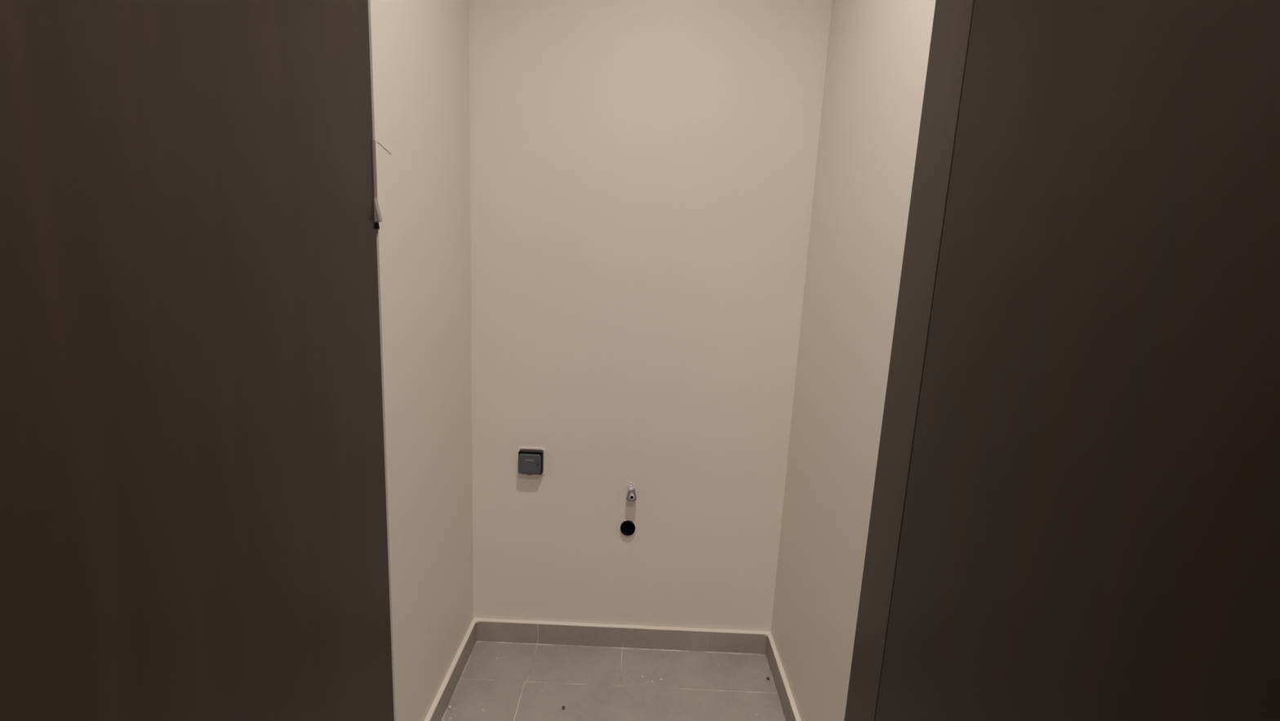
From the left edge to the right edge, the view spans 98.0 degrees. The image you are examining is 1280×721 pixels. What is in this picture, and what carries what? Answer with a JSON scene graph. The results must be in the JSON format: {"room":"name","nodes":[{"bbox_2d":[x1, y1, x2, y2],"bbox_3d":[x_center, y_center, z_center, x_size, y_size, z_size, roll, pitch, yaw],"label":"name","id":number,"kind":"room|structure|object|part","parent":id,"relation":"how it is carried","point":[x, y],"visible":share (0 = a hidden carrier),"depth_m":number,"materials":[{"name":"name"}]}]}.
{"room":"laundry closet","nodes":[
{"label":"laundry closet","id":0,"kind":"room"},
{"bbox_2d":[368,0,473,720],"bbox_3d":[-1.113,-0.295,1.413,1.186,2.660,0.600,3,10,0],"label":"wall","id":1,"kind":"structure","parent":0,"point":[420,49],"depth_m":1.38,"materials":[{"name":"beige paint"}]},
{"bbox_2d":[0,0,394,720],"bbox_3d":[-0.562,-0.145,0.715,0.048,2.608,0.819,3,10,3],"label":"door","id":2,"kind":"structure","parent":1,"relation":"in","point":[193,517],"depth_m":0.69,"materials":[{"name":"brown wood"}]},
{"bbox_3d":[-0.520,-0.352,1.087,0.007,0.150,0.010,3,10,3],"label":"latch plate","id":3,"kind":"part","parent":2,"relation":"part of","materials":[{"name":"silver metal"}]},
{"bbox_2d":[424,620,476,720],"bbox_3d":[-0.571,0.982,1.631,0.016,0.081,0.580,3,10,0],"label":"baseboard","id":4,"kind":"structure","parent":1,"relation":"attached to","point":[437,712],"depth_m":1.69,"materials":[{"name":"tile"}]},
{"bbox_2d":[442,641,785,720],"bbox_3d":[-0.077,1.275,0.467,3.400,0.040,3.000,3,10,0],"label":"floor","id":5,"kind":"structure","parent":0,"point":[526,682],"depth_m":1.75,"materials":[{"name":"grey tile"}]},
{"bbox_2d":[468,0,832,631],"bbox_3d":[-0.005,-0.307,1.768,1.230,2.660,0.120,3,10,0],"label":"wall","id":6,"kind":"structure","parent":0,"point":[642,172],"depth_m":1.73,"materials":[{"name":"beige paint"}]},
{"bbox_2d":[518,446,545,475],"bbox_3d":[-0.354,0.331,1.806,0.088,0.092,0.035,3,10,0],"label":"wall socket","id":7,"kind":"object","parent":6,"relation":"attached to","point":[531,460],"visible":1,"depth_m":1.79,"materials":[{"name":"grey plastic"}]},
{"bbox_3d":[-0.356,0.337,1.791,0.050,0.047,0.001,3,10,0],"label":"panel","id":8,"kind":"part","parent":7,"relation":"part of","materials":[{"name":"grey plastic"}]},
{"bbox_2d":[472,617,771,654],"bbox_3d":[-0.064,0.954,1.920,1.028,0.081,0.024,3,10,0],"label":"baseboard","id":9,"kind":"structure","parent":6,"relation":"attached to","point":[487,629],"depth_m":1.92,"materials":[{"name":"tile"}]},
{"bbox_2d":[619,519,635,535],"bbox_3d":[-0.040,0.550,1.901,0.056,0.055,0.104,3,10,0],"label":"drain pipe","id":10,"kind":"object","parent":6,"relation":"attached to","point":[627,526],"visible":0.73,"depth_m":1.87,"materials":[{"name":"black plastic"}]},
{"bbox_2d":[626,482,636,501],"bbox_3d":[-0.027,0.426,1.816,0.034,0.054,0.044,3,10,0],"label":"water tap","id":11,"kind":"object","parent":6,"relation":"attached to","point":[631,495],"visible":1,"depth_m":1.80,"materials":[{"name":"silver metal"}]},
{"bbox_2d":[627,482,634,490],"bbox_3d":[-0.029,0.410,1.810,0.019,0.020,0.019,3,10,0],"label":"water valve","id":12,"kind":"object","parent":11,"relation":"attached to","point":[631,487],"depth_m":1.80,"materials":[{"name":"silver metal"}]},
{"bbox_2d":[770,0,936,720],"bbox_3d":[1.099,-0.189,1.396,1.185,2.660,0.640,3,10,0],"label":"wall","id":13,"kind":"structure","parent":0,"point":[877,53],"depth_m":1.35,"materials":[{"name":"beige paint"}]},
{"bbox_2d":[764,634,801,720],"bbox_3d":[0.440,1.033,1.613,0.016,0.081,0.620,3,10,0],"label":"baseboard","id":14,"kind":"structure","parent":13,"relation":"attached to","point":[785,697],"depth_m":1.73,"materials":[{"name":"tile"}]},
{"bbox_2d":[844,0,974,720],"bbox_3d":[0.508,-0.148,1.016,0.006,2.620,0.130,3,10,0],"label":"door frame","id":15,"kind":"structure","parent":13,"relation":"attached to","point":[953,19],"depth_m":1.03,"materials":[{"name":"brown wood"}]},
{"bbox_2d":[875,0,1279,720],"bbox_3d":[0.553,-0.071,0.595,0.038,2.608,0.729,2,10,-5],"label":"door","id":16,"kind":"structure","parent":13,"relation":"in","point":[1091,528],"depth_m":0.64,"materials":[{"name":"brown wood"}]}
]}

